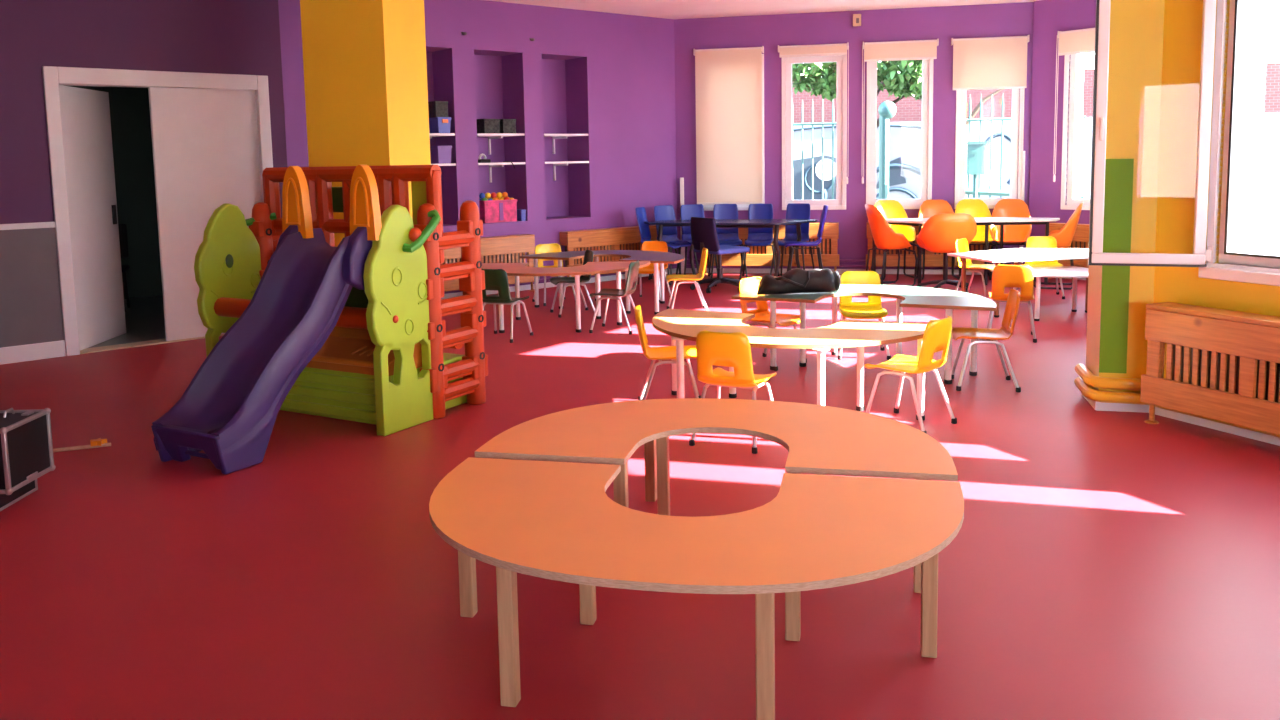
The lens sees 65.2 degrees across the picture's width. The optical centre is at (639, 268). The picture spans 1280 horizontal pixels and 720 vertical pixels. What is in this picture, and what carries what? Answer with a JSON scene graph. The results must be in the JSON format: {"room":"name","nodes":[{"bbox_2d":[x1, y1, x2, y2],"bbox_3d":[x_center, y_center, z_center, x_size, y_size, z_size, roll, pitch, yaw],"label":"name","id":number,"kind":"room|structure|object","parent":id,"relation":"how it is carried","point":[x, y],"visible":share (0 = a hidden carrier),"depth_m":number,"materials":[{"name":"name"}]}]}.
{"room":"children's room","nodes":[
{"label":"children's room","id":0,"kind":"room"},
{"bbox_2d":[64,85,162,298],"bbox_3d":[-6.896,-1.154,10.399,4.700,3.250,0.100,-7,8,-42],"label":"wall","id":1,"kind":"structure","parent":0,"point":[129,107],"depth_m":11.40,"materials":[{"name":"paint"}]},
{"bbox_2d":[0,0,286,223],"bbox_3d":[-5.662,-0.311,7.048,6.472,4.250,0.180,-7,8,-42],"label":"wall","id":2,"kind":"structure","parent":0,"point":[241,37],"depth_m":8.00,"materials":[{"name":"purple paint"}]},
{"bbox_2d":[0,222,55,229],"bbox_3d":[-6.298,-0.151,6.350,4.572,0.045,0.020,-7,8,-42],"label":"trim","id":3,"kind":"structure","parent":2,"relation":"attached to","point":[38,224],"depth_m":7.74,"materials":[{"name":"white paint"}]},
{"bbox_2d":[0,227,63,347],"bbox_3d":[-6.294,0.318,6.405,4.572,0.900,0.008,-7,8,-42],"label":"wall panel","id":4,"kind":"object","parent":2,"relation":"attached to","point":[30,292],"depth_m":7.78,"materials":[{"name":"paint"}]},
{"bbox_2d":[0,340,65,364],"bbox_3d":[-6.282,0.830,6.458,4.572,0.130,0.015,-7,8,-42],"label":"baseboard","id":5,"kind":"structure","parent":2,"relation":"attached to","point":[29,352],"depth_m":7.82,"materials":[{"name":"white paint"}]},
{"bbox_2d":[80,334,223,353],"bbox_3d":[-3.998,0.612,8.642,1.560,0.012,0.180,-7,8,-42],"label":"threshold","id":6,"kind":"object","parent":2,"relation":"attached to","point":[158,341],"depth_m":8.38,"materials":[{"name":"beige paint"}]},
{"bbox_2d":[42,66,272,355],"bbox_3d":[-4.220,-0.536,8.742,1.760,2.280,0.831,-7,8,-42],"label":"door","id":7,"kind":"structure","parent":2,"relation":"in","point":[211,132],"depth_m":8.52,"materials":[{"name":"white paint"}]},
{"bbox_2d":[300,0,430,246],"bbox_3d":[-2.229,-1.011,8.290,0.700,3.250,0.780,0,6,12],"label":"column","id":8,"kind":"structure","parent":0,"point":[365,64],"depth_m":7.89,"materials":[{"name":"yellow paint"}]},
{"bbox_2d":[278,0,676,293],"bbox_3d":[-1.883,-1.341,11.277,6.451,3.250,0.450,-6,8,-39],"label":"wall","id":9,"kind":"structure","parent":0,"point":[620,68],"depth_m":11.72,"materials":[{"name":"purple paint"}]},
{"bbox_2d":[479,199,516,222],"bbox_3d":[-1.674,-0.663,11.468,0.442,0.252,0.320,-6,8,-39],"label":"crate","id":10,"kind":"object","parent":9,"relation":"on","point":[491,211],"visible":0.68,"depth_m":11.33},
{"bbox_2d":[441,268,678,299],"bbox_3d":[-1.821,0.274,11.175,6.151,0.060,0.015,-6,8,-39],"label":"baseboard","id":11,"kind":"structure","parent":9,"relation":"attached to","point":[612,277],"depth_m":11.72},
{"bbox_2d":[426,52,568,216],"bbox_3d":[-2.058,-1.360,11.487,6.451,3.250,0.100,-6,8,-39],"label":"wall","id":12,"kind":"structure","parent":0,"point":[488,69],"depth_m":12.07,"materials":[{"name":"purple paint"}]},
{"bbox_2d":[429,133,454,137],"bbox_3d":[-2.398,-1.345,10.845,0.640,0.230,0.449,-6,8,-39],"label":"wall shelf","id":13,"kind":"object","parent":12,"relation":"attached to","point":[431,135],"visible":0.41,"depth_m":10.78,"materials":[{"name":"white paint"}]},
{"bbox_2d":[429,117,450,132],"bbox_3d":[-2.174,-1.554,10.869,0.171,0.172,0.250,-6,8,-39],"label":"storage bin","id":14,"kind":"object","parent":13,"relation":"on","point":[437,124],"visible":0.83,"depth_m":10.79,"materials":[{"name":"blue plastic"}]},
{"bbox_2d":[428,101,447,117],"bbox_3d":[-2.196,-1.722,10.843,0.164,0.172,0.214,-6,8,-39],"label":"storage box","id":15,"kind":"object","parent":14,"relation":"on","point":[435,108],"visible":0.77,"depth_m":10.77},
{"bbox_2d":[431,163,455,165],"bbox_3d":[-2.393,-1.022,10.880,0.640,0.230,0.449,-6,8,-39],"label":"wall shelf","id":16,"kind":"object","parent":12,"relation":"attached to","point":[448,164],"visible":0.2,"depth_m":10.84,"materials":[{"name":"white paint"}]},
{"bbox_2d":[430,146,451,163],"bbox_3d":[-2.180,-1.241,10.901,0.182,0.192,0.238,-6,8,-39],"label":"storage bin","id":17,"kind":"object","parent":16,"relation":"on","point":[438,154],"visible":0.81,"depth_m":10.82,"materials":[{"name":"purple plastic"}]},
{"bbox_2d":[477,133,524,154],"bbox_3d":[-1.698,-1.420,11.422,0.620,0.230,0.449,-6,8,-39],"label":"wall shelf","id":18,"kind":"object","parent":12,"relation":"attached to","point":[490,136],"visible":0.8,"depth_m":11.37,"materials":[{"name":"white paint"}]},
{"bbox_2d":[476,119,499,132],"bbox_3d":[-1.722,-1.600,11.262,0.214,0.162,0.234,-6,8,-39],"label":"storage box","id":19,"kind":"object","parent":18,"relation":"on","point":[483,125],"visible":0.74,"depth_m":11.18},
{"bbox_2d":[0,273,1279,719],"bbox_3d":[-0.799,1.061,5.369,15.536,0.306,16.450,-1,6,0],"label":"floor","id":20,"kind":"structure","parent":0,"point":[1100,565],"depth_m":3.64,"materials":[{"name":"red plastic"}]},
{"bbox_2d":[0,479,37,510],"bbox_3d":[-3.002,1.000,4.457,0.432,0.097,0.342,-1,6,-2],"label":"case","id":21,"kind":"object","parent":20,"relation":"on","point":[6,501],"visible":0.48,"depth_m":4.49,"materials":[{"name":"metal"}]},
{"bbox_2d":[0,408,55,494],"bbox_3d":[-2.946,0.804,4.436,0.488,0.314,0.366,-1,6,-2],"label":"flight case","id":22,"kind":"object","parent":21,"relation":"on","point":[26,446],"visible":1,"depth_m":4.44,"materials":[{"name":"metal"}]},
{"bbox_2d":[53,438,110,451],"bbox_3d":[-2.995,0.938,5.299,0.346,0.042,0.080,-3,6,-17],"label":"wand","id":23,"kind":"object","parent":20,"relation":"on","point":[95,443],"visible":0.96,"depth_m":5.30,"materials":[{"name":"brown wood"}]},
{"bbox_2d":[118,224,129,311],"bbox_3d":[-5.571,0.001,10.427,0.400,0.901,0.410,-3,7,-20],"label":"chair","id":24,"kind":"object","parent":20,"relation":"on","point":[122,227],"visible":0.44,"depth_m":10.61,"materials":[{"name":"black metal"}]},
{"bbox_2d":[151,165,487,473],"bbox_3d":[-2.010,0.157,5.708,1.545,1.475,1.789,2,7,29],"label":"slide","id":25,"kind":"object","parent":20,"relation":"on","point":[355,329],"visible":1,"depth_m":5.60,"materials":[{"name":"multicoloured plastic"}]},
{"bbox_2d":[442,234,534,291],"bbox_3d":[-1.886,-0.002,10.991,1.680,0.650,0.174,-6,8,-39],"label":"radiator cover","id":26,"kind":"object","parent":20,"relation":"on","point":[508,248],"visible":0.3,"depth_m":11.19,"materials":[{"name":"brown wood"}]},
{"bbox_2d":[481,268,532,342],"bbox_3d":[-1.158,0.284,8.408,0.382,0.610,0.396,1,7,21],"label":"child chair","id":27,"kind":"object","parent":20,"relation":"on","point":[495,279],"visible":0.86,"depth_m":8.23,"materials":[{"name":"green plastic"}]},
{"bbox_2d":[532,243,574,305],"bbox_3d":[-0.903,0.054,10.493,0.382,0.610,0.396,-4,7,-25],"label":"child chair","id":28,"kind":"object","parent":20,"relation":"on","point":[554,247],"visible":0.41,"depth_m":10.61,"materials":[{"name":"yellow plastic"}]},
{"bbox_2d":[481,261,649,332],"bbox_3d":[-0.790,0.255,8.984,1.740,0.530,0.930,-1,6,3],"label":"table","id":29,"kind":"object","parent":20,"relation":"on","point":[512,269],"visible":0.8,"depth_m":8.88,"materials":[{"name":"brown wood"}]},
{"bbox_2d":[550,250,594,317],"bbox_3d":[-0.649,0.136,9.692,0.396,0.610,0.382,-3,6,-17],"label":"child chair","id":30,"kind":"object","parent":20,"relation":"on","point":[589,255],"visible":0.88,"depth_m":9.73,"materials":[{"name":"green plastic"}]},
{"bbox_2d":[519,250,683,314],"bbox_3d":[-0.230,0.120,10.142,1.740,0.530,0.930,2,7,28],"label":"table","id":31,"kind":"object","parent":20,"relation":"on","point":[655,257],"visible":0.72,"depth_m":10.03,"materials":[{"name":"wood"}]},
{"bbox_2d":[559,225,656,286],"bbox_3d":[-0.329,-0.169,12.274,1.490,0.650,0.174,-6,8,-39],"label":"radiator cover","id":32,"kind":"object","parent":20,"relation":"on","point":[618,238],"visible":0.44,"depth_m":12.08,"materials":[{"name":"brown wood"}]},
{"bbox_2d":[589,260,639,334],"bbox_3d":[-0.207,0.236,8.693,0.396,0.610,0.382,1,6,16],"label":"child chair","id":33,"kind":"object","parent":20,"relation":"on","point":[633,270],"visible":0.97,"depth_m":8.59,"materials":[{"name":"green plastic"}]},
{"bbox_2d":[630,241,670,302],"bbox_3d":[0.104,0.027,10.573,0.382,0.610,0.395,1,7,20],"label":"child chair","id":34,"kind":"object","parent":20,"relation":"on","point":[661,246],"visible":0.55,"depth_m":10.69,"materials":[{"name":"orange plastic"}]},
{"bbox_2d":[635,207,681,284],"bbox_3d":[0.211,-0.283,12.053,0.500,0.909,0.476,1,7,21],"label":"shell chair","id":35,"kind":"object","parent":20,"relation":"on","point":[641,214],"visible":0.7,"depth_m":12.12,"materials":[{"name":"blue plastic"}]},
{"bbox_2d":[634,305,700,399],"bbox_3d":[0.170,0.528,5.932,0.396,0.610,0.382,-1,6,1],"label":"child chair","id":36,"kind":"object","parent":20,"relation":"on","point":[665,353],"visible":0.68,"depth_m":5.89,"materials":[{"name":"yellow plastic"}]},
{"bbox_2d":[651,205,698,281],"bbox_3d":[0.424,-0.321,12.368,0.476,0.909,0.500,-5,7,-33],"label":"shell chair","id":37,"kind":"object","parent":20,"relation":"on","point":[662,212],"visible":0.62,"depth_m":12.50,"materials":[{"name":"blue plastic"}]},
{"bbox_2d":[666,248,709,310],"bbox_3d":[0.461,0.114,9.710,0.396,0.610,0.382,-1,6,-3],"label":"child chair","id":38,"kind":"object","parent":20,"relation":"on","point":[685,278],"visible":0.91,"depth_m":9.74,"materials":[{"name":"yellow plastic"}]},
{"bbox_2d":[429,457,963,719],"bbox_3d":[0.109,0.942,2.968,1.680,0.425,0.930,0,6,13],"label":"table","id":39,"kind":"object","parent":20,"relation":"on","point":[551,520],"visible":1,"depth_m":2.82,"materials":[{"name":"orange laminate"}]},
{"bbox_2d":[676,204,717,274],"bbox_3d":[0.707,-0.338,12.472,0.476,0.909,0.500,-2,6,-11],"label":"shell chair","id":40,"kind":"object","parent":20,"relation":"on","point":[687,211],"visible":0.39,"depth_m":12.62,"materials":[{"name":"blue plastic"}]},
{"bbox_2d":[475,398,957,592],"bbox_3d":[0.324,0.832,3.924,1.680,0.430,0.930,0,6,13],"label":"table","id":41,"kind":"object","parent":20,"relation":"on","point":[818,439],"visible":0.79,"depth_m":3.82,"materials":[{"name":"orange laminate"}]},
{"bbox_2d":[690,217,749,292],"bbox_3d":[0.916,-0.171,11.244,0.651,0.830,0.650,-5,8,-35],"label":"office chair","id":42,"kind":"object","parent":20,"relation":"on","point":[703,230],"visible":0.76,"depth_m":11.09,"materials":[{"name":"blue fabric"}]},
{"bbox_2d":[707,204,747,277],"bbox_3d":[1.084,-0.338,12.414,0.476,0.909,0.500,-1,6,0],"label":"shell chair","id":43,"kind":"object","parent":20,"relation":"on","point":[726,236],"visible":0.68,"depth_m":12.57,"materials":[{"name":"blue plastic"}]},
{"bbox_2d":[644,219,817,276],"bbox_3d":[1.062,-0.201,11.970,2.066,0.732,0.780,0,6,13],"label":"conference table","id":44,"kind":"object","parent":20,"relation":"on","point":[720,223],"visible":0.62,"depth_m":11.83,"materials":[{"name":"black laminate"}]},
{"bbox_2d":[689,330,776,453],"bbox_3d":[0.497,0.599,5.217,0.382,0.610,0.396,2,7,27],"label":"child chair","id":45,"kind":"object","parent":20,"relation":"on","point":[712,348],"visible":0.88,"depth_m":5.05,"materials":[{"name":"yellow plastic"}]},
{"bbox_2d":[739,204,779,279],"bbox_3d":[1.471,-0.335,12.313,0.476,0.909,0.500,0,6,11],"label":"shell chair","id":46,"kind":"object","parent":20,"relation":"on","point":[756,236],"visible":0.83,"depth_m":12.46,"materials":[{"name":"blue plastic"}]},
{"bbox_2d":[705,222,838,273],"bbox_3d":[1.651,-0.254,12.719,1.740,0.650,0.174,0,6,12],"label":"radiator cover","id":47,"kind":"object","parent":20,"relation":"on","point":[757,255],"visible":0.48,"depth_m":12.60,"materials":[{"name":"brown wood"}]},
{"bbox_2d":[739,276,806,370],"bbox_3d":[0.930,0.380,7.171,0.396,0.610,0.382,5,9,43],"label":"child chair","id":48,"kind":"object","parent":20,"relation":"on","point":[762,314],"visible":0.66,"depth_m":7.23,"materials":[{"name":"orange plastic"}]},
{"bbox_2d":[652,309,926,419],"bbox_3d":[0.743,0.594,5.637,1.740,0.520,0.930,2,7,28],"label":"table","id":49,"kind":"object","parent":20,"relation":"on","point":[681,325],"visible":0.8,"depth_m":5.52,"materials":[{"name":"brown wood"}]},
{"bbox_2d":[770,203,814,275],"bbox_3d":[1.870,-0.331,12.211,0.476,0.909,0.500,2,7,27],"label":"shell chair","id":50,"kind":"object","parent":20,"relation":"on","point":[793,210],"visible":0.62,"depth_m":12.35,"materials":[{"name":"blue plastic"}]},
{"bbox_2d":[785,205,827,270],"bbox_3d":[1.961,-0.286,11.777,0.500,0.909,0.476,0,6,6],"label":"shell chair","id":51,"kind":"object","parent":20,"relation":"on","point":[825,207],"visible":0.82,"depth_m":11.65,"materials":[{"name":"plastic"}]},
{"bbox_2d":[731,284,996,383],"bbox_3d":[1.625,0.427,7.031,1.740,0.520,0.930,2,7,25],"label":"table","id":52,"kind":"object","parent":20,"relation":"on","point":[913,296],"visible":0.81,"depth_m":6.88,"materials":[{"name":"white laminate"}]},
{"bbox_2d":[757,268,839,294],"bbox_3d":[1.103,0.087,6.990,0.574,0.181,0.237,-2,6,-5],"label":"duffel bag","id":53,"kind":"object","parent":52,"relation":"on","point":[796,280],"visible":1,"depth_m":6.92,"materials":[{"name":"black fabric"}]},
{"bbox_2d":[837,271,890,359],"bbox_3d":[1.648,0.340,7.422,0.382,0.610,0.396,0,6,7],"label":"child chair","id":54,"kind":"object","parent":20,"relation":"on","point":[872,309],"visible":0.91,"depth_m":7.55,"materials":[{"name":"yellow plastic"}]},
{"bbox_2d":[865,204,917,285],"bbox_3d":[2.815,-0.267,11.338,0.506,0.931,0.469,-2,6,-12],"label":"shell chair","id":55,"kind":"object","parent":20,"relation":"on","point":[885,238],"visible":0.96,"depth_m":11.19,"materials":[{"name":"orange plastic"}]},
{"bbox_2d":[871,200,917,279],"bbox_3d":[3.071,-0.352,12.079,0.469,0.931,0.506,-2,6,-8],"label":"shell chair","id":56,"kind":"object","parent":20,"relation":"on","point":[890,209],"visible":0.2,"depth_m":12.23,"materials":[{"name":"yellow plastic"}]},
{"bbox_2d":[864,316,956,433],"bbox_3d":[1.477,0.554,5.468,0.396,0.610,0.382,5,9,43],"label":"child chair","id":57,"kind":"object","parent":20,"relation":"on","point":[937,333],"visible":0.92,"depth_m":5.36,"materials":[{"name":"yellow plastic"}]},
{"bbox_2d":[866,222,993,270],"bbox_3d":[3.553,-0.244,12.310,1.510,0.650,0.174,0,6,12],"label":"radiator cover","id":58,"kind":"object","parent":20,"relation":"on","point":[932,259],"visible":0.3,"depth_m":12.30,"materials":[{"name":"brown wood"}]},
{"bbox_2d":[917,200,959,279],"bbox_3d":[3.576,-0.351,11.990,0.469,0.931,0.506,0,6,6],"label":"shell chair","id":59,"kind":"object","parent":20,"relation":"on","point":[928,208],"visible":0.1,"depth_m":12.16,"materials":[{"name":"orange plastic"}]},
{"bbox_2d":[916,213,976,291],"bbox_3d":[3.318,-0.188,10.866,0.623,0.856,0.582,-1,6,3],"label":"chair","id":60,"kind":"object","parent":20,"relation":"on","point":[939,233],"visible":0.76,"depth_m":10.65,"materials":[{"name":"orange plastic"}]},
{"bbox_2d":[868,217,1059,284],"bbox_3d":[3.699,-0.197,11.447,2.121,0.737,0.587,0,6,7],"label":"table","id":61,"kind":"object","parent":20,"relation":"on","point":[986,221],"visible":0.66,"depth_m":11.27,"materials":[{"name":"laminate"}]},
{"bbox_2d":[952,199,997,279],"bbox_3d":[3.986,-0.350,11.910,0.469,0.931,0.506,0,6,6],"label":"shell chair","id":62,"kind":"object","parent":20,"relation":"on","point":[974,207],"visible":0.56,"depth_m":12.05,"materials":[{"name":"yellow plastic"}]},
{"bbox_2d":[955,238,994,297],"bbox_3d":[3.434,0.007,10.193,0.396,0.610,0.382,4,8,41],"label":"child chair","id":63,"kind":"object","parent":20,"relation":"on","point":[961,245],"visible":0.64,"depth_m":10.25,"materials":[{"name":"yellow plastic"}]},
{"bbox_2d":[951,289,1020,391],"bbox_3d":[2.198,0.444,6.367,0.396,0.610,0.382,0,6,10],"label":"child chair","id":64,"kind":"object","parent":20,"relation":"on","point":[1005,332],"visible":0.98,"depth_m":6.38,"materials":[{"name":"orange plastic"}]},
{"bbox_2d":[989,199,1031,279],"bbox_3d":[4.362,-0.343,11.780,0.469,0.931,0.506,1,7,21],"label":"shell chair","id":65,"kind":"object","parent":20,"relation":"on","point":[1012,234],"visible":0.79,"depth_m":11.90,"materials":[{"name":"orange plastic"}]},
{"bbox_2d":[987,264,1036,342],"bbox_3d":[2.972,0.253,8.001,0.382,0.610,0.396,1,7,19],"label":"child chair","id":66,"kind":"object","parent":20,"relation":"on","point":[1020,276],"visible":0.77,"depth_m":7.82,"materials":[{"name":"orange plastic"}]},
{"bbox_2d":[947,248,1088,316],"bbox_3d":[3.789,0.111,9.545,1.606,0.530,0.953,-2,6,-12],"label":"table","id":67,"kind":"object","parent":20,"relation":"on","point":[1015,255],"visible":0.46,"depth_m":9.36,"materials":[{"name":"laminate"}]},
{"bbox_2d":[1025,236,1064,298],"bbox_3d":[4.143,-0.015,10.275,0.382,0.610,0.396,1,6,14],"label":"child chair","id":68,"kind":"object","parent":20,"relation":"on","point":[1033,241],"visible":0.58,"depth_m":10.40,"materials":[{"name":"yellow plastic"}]},
{"bbox_2d":[1013,266,1088,320],"bbox_3d":[3.785,0.229,8.994,0.839,0.416,0.779,-1,6,0],"label":"table","id":69,"kind":"object","parent":20,"relation":"on","point":[1074,272],"visible":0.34,"depth_m":8.88,"materials":[{"name":"laminate"}]},
{"bbox_2d":[1033,202,1083,289],"bbox_3d":[4.575,-0.259,10.966,0.506,0.931,0.469,2,7,24],"label":"shell chair","id":70,"kind":"object","parent":20,"relation":"on","point":[1064,237],"visible":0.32,"depth_m":10.78,"materials":[{"name":"orange plastic"}]},
{"bbox_2d":[1045,223,1088,278],"bbox_3d":[5.272,-0.162,11.255,0.154,0.650,1.470,-6,8,-38],"label":"radiator cover","id":71,"kind":"object","parent":20,"relation":"on","point":[1081,236],"visible":0.07,"depth_m":11.46,"materials":[{"name":"brown wood"}]},
{"bbox_2d":[1140,302,1279,434],"bbox_3d":[3.169,0.587,4.686,0.174,0.650,1.750,-4,7,-24],"label":"radiator cover","id":72,"kind":"object","parent":20,"relation":"on","point":[1223,365],"visible":1,"depth_m":5.08,"materials":[{"name":"brown wood"}]},
{"bbox_2d":[487,0,1038,18],"bbox_3d":[-0.669,-2.419,4.993,15.150,0.200,16.450,-1,6,0],"label":"ceiling","id":73,"kind":"structure","parent":0,"point":[668,9],"depth_m":11.74,"materials":[{"name":"paint"}]},
{"bbox_2d":[674,2,1033,269],"bbox_3d":[2.599,-1.567,12.612,4.806,3.250,0.300,0,6,12],"label":"wall","id":74,"kind":"structure","parent":0,"point":[943,23],"depth_m":12.42,"materials":[{"name":"purple paint"}]},
{"bbox_2d":[704,54,764,210],"bbox_3d":[1.194,-1.738,12.890,0.840,1.960,0.330,0,6,12],"label":"window","id":75,"kind":"structure","parent":74,"relation":"in","point":[740,206],"depth_m":12.70,"materials":[{"name":"white paint"}]},
{"bbox_2d":[693,46,763,204],"bbox_3d":[1.132,-1.801,12.695,0.880,1.970,0.098,0,6,12],"label":"roller blind","id":76,"kind":"object","parent":75,"relation":"attached to","point":[728,81],"visible":0.88,"depth_m":12.65,"materials":[{"name":"beige fabric"}]},
{"bbox_2d":[782,55,846,209],"bbox_3d":[2.211,-1.732,12.672,0.800,1.960,0.330,0,6,12],"label":"window","id":77,"kind":"structure","parent":74,"relation":"in","point":[839,203],"depth_m":12.54,"materials":[{"name":"white paint"}]},
{"bbox_2d":[778,42,848,183],"bbox_3d":[2.158,-1.915,12.461,0.864,1.730,0.098,0,6,12],"label":"roller blind","id":78,"kind":"object","parent":77,"relation":"attached to","point":[820,49],"visible":1,"depth_m":12.34,"materials":[{"name":"white plastic"}]},
{"bbox_2d":[686,264,958,267],"bbox_3d":[2.559,-0.031,12.597,4.050,0.032,0.034,0,6,12],"label":"pipe","id":79,"kind":"object","parent":74,"relation":"attached to","point":[687,265],"visible":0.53,"depth_m":12.59,"materials":[{"name":"purple paint"}]},
{"bbox_2d":[686,268,992,274],"bbox_3d":[2.619,0.036,12.625,4.256,0.060,0.015,0,6,12],"label":"baseboard","id":80,"kind":"structure","parent":74,"relation":"attached to","point":[688,270],"depth_m":12.58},
{"bbox_2d":[866,59,933,208],"bbox_3d":[3.223,-1.728,12.454,0.790,1.960,0.330,0,6,12],"label":"window","id":81,"kind":"structure","parent":74,"relation":"in","point":[927,64],"depth_m":12.33,"materials":[{"name":"white paint"}]},
{"bbox_2d":[862,39,938,183],"bbox_3d":[3.176,-1.910,12.242,0.894,1.730,0.098,0,6,12],"label":"roller blind","id":82,"kind":"object","parent":81,"relation":"attached to","point":[916,49],"visible":1,"depth_m":12.13,"materials":[{"name":"white plastic"}]},
{"bbox_2d":[954,88,1023,208],"bbox_3d":[4.254,-1.722,12.232,0.780,1.960,0.330,0,6,12],"label":"window","id":83,"kind":"structure","parent":74,"relation":"in","point":[961,95],"depth_m":12.13,"materials":[{"name":"white paint"}]},
{"bbox_2d":[951,35,1029,181],"bbox_3d":[4.189,-1.905,12.024,0.880,1.730,0.098,0,6,12],"label":"roller blind","id":84,"kind":"object","parent":83,"relation":"attached to","point":[988,62],"visible":1,"depth_m":11.93,"materials":[{"name":"beige fabric"}]},
{"bbox_2d":[1029,0,1095,236],"bbox_3d":[5.418,-1.473,11.266,0.300,3.250,2.022,-6,8,-38],"label":"wall","id":85,"kind":"structure","parent":0,"point":[1050,17],"depth_m":11.75,"materials":[{"name":"purple paint"}]},
{"bbox_2d":[1061,53,1089,209],"bbox_3d":[5.280,-1.652,11.410,0.330,1.960,0.780,-6,8,-38],"label":"window","id":86,"kind":"structure","parent":85,"relation":"in","point":[1076,66],"depth_m":11.61,"materials":[{"name":"white paint"}]},
{"bbox_2d":[1053,28,1094,181],"bbox_3d":[5.115,-1.841,11.277,0.098,1.730,0.904,-6,8,-38],"label":"roller blind","id":87,"kind":"object","parent":86,"relation":"attached to","point":[1080,41],"visible":0.6,"depth_m":11.37,"materials":[{"name":"fabric"}]},
{"bbox_2d":[1086,0,1164,392],"bbox_3d":[2.789,-0.827,5.733,0.400,3.250,0.508,3,8,36],"label":"pillar","id":88,"kind":"structure","parent":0,"point":[1136,26],"depth_m":5.54,"materials":[{"name":"yellow paint"}]},
{"bbox_2d":[1082,394,1148,412],"bbox_3d":[2.798,0.764,5.879,0.300,0.055,0.412,0,6,14],"label":"baseboard","id":89,"kind":"structure","parent":88,"relation":"attached to","point":[1099,406],"depth_m":5.69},
{"bbox_2d":[1153,0,1279,378],"bbox_3d":[4.896,-0.392,1.357,0.300,3.250,9.252,-4,7,-24],"label":"wall","id":90,"kind":"structure","parent":0,"point":[1182,32],"depth_m":5.37,"materials":[{"name":"yellow paint"}]},
{"bbox_2d":[1075,364,1140,389],"bbox_3d":[4.306,0.997,2.188,0.260,0.063,8.490,-4,7,-24],"label":"pipe","id":91,"kind":"object","parent":90,"relation":"attached to","point":[1086,375],"visible":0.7,"depth_m":5.66,"materials":[{"name":"yellow paint"}]},
{"bbox_2d":[1099,159,1133,372],"bbox_3d":[2.678,-0.009,5.626,0.146,1.210,0.012,1,6,15],"label":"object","id":92,"kind":"structure","parent":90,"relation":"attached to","point":[1118,196],"depth_m":5.62,"materials":[{"name":"green paint"}]},
{"bbox_2d":[1074,377,1279,437],"bbox_3d":[4.307,1.077,2.197,0.260,0.063,8.490,-4,7,-24],"label":"pipe","id":93,"kind":"object","parent":90,"relation":"attached to","point":[1087,391],"visible":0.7,"depth_m":5.65,"materials":[{"name":"yellow paint"}]},
{"bbox_2d":[1088,0,1279,272],"bbox_3d":[2.974,-0.781,5.041,0.774,1.620,1.103,-4,7,-24],"label":"window","id":94,"kind":"structure","parent":90,"relation":"in","point":[1258,9],"depth_m":5.21,"materials":[{"name":"white paint"}]},
{"bbox_2d":[1148,407,1279,445],"bbox_3d":[4.781,1.205,1.464,0.015,0.055,9.252,-4,7,-24],"label":"baseboard","id":95,"kind":"structure","parent":90,"relation":"attached to","point":[1246,433],"depth_m":5.26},
{"bbox_2d":[1198,267,1279,285],"bbox_3d":[3.601,0.117,4.267,0.350,0.060,2.400,-4,7,-24],"label":"windowsill","id":96,"kind":"structure","parent":90,"relation":"attached to","point":[1255,277],"depth_m":5.07,"materials":[{"name":"white paint"}]},
{"label":"outside","id":97,"kind":"structure","parent":0,"visible":0},
{"bbox_3d":[8.012,0.572,12.148,46.000,0.100,46.000,-1,6,0],"label":"ground","id":98,"kind":"structure","parent":97,"visible":0},
{"bbox_2d":[792,61,904,127],"bbox_3d":[3.265,-1.967,15.993,2.487,4.304,2.116,-1,6,0],"label":"street tree","id":99,"kind":"object","parent":98,"relation":"on","point":[822,79],"visible":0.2,"depth_m":15.46,"materials":[{"name":"green plant"}]},
{"bbox_2d":[792,95,1085,199],"bbox_3d":[3.041,-1.048,14.482,6.316,2.800,0.254,0,6,13],"label":"railing","id":100,"kind":"object","parent":98,"relation":"on","point":[887,109],"visible":0.23,"depth_m":14.23,"materials":[{"name":"green paint"}]},
{"bbox_2d":[877,60,1002,127],"bbox_3d":[4.582,-1.932,15.411,2.237,4.311,2.102,-4,7,-26],"label":"street tree","id":101,"kind":"object","parent":98,"relation":"on","point":[908,81],"visible":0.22,"depth_m":14.97,"materials":[{"name":"green plant"}]},
{"bbox_2d":[966,141,986,197],"bbox_3d":[4.672,-0.692,13.961,0.260,2.145,0.160,0,6,12],"label":"box","id":102,"kind":"object","parent":98,"relation":"on","point":[975,150],"visible":0.76,"depth_m":13.82,"materials":[{"name":"green paint"}]},
{"bbox_2d":[792,63,1279,122],"bbox_3d":[6.979,-1.931,19.191,20.000,3.600,0.300,0,6,12],"label":"brick building","id":103,"kind":"structure","parent":98,"relation":"on","point":[908,109],"depth_m":19.02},
{"bbox_2d":[793,112,1279,253],"bbox_3d":[5.030,-1.275,17.281,16.000,2.676,0.270,0,6,12],"label":"wall","id":104,"kind":"structure","parent":98,"relation":"on","point":[904,137],"depth_m":17.09,"materials":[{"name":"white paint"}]},
{"bbox_2d":[815,159,835,180],"bbox_3d":[3.261,-1.731,17.508,0.380,0.380,0.012,0,6,12],"label":"painting","id":105,"kind":"object","parent":104,"relation":"attached to","point":[818,162],"depth_m":17.51,"materials":[{"name":"white paint"}]},
{"bbox_2d":[793,155,905,199],"bbox_3d":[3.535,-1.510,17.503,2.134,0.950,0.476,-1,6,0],"label":"painting","id":106,"kind":"object","parent":104,"relation":"attached to","point":[897,163],"depth_m":17.54,"materials":[{"name":"paint"}]},
{"bbox_2d":[793,125,1010,199],"bbox_3d":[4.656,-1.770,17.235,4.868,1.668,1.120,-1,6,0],"label":"painting","id":107,"kind":"object","parent":104,"relation":"attached to","point":[904,140],"depth_m":17.27,"materials":[{"name":"paint"}]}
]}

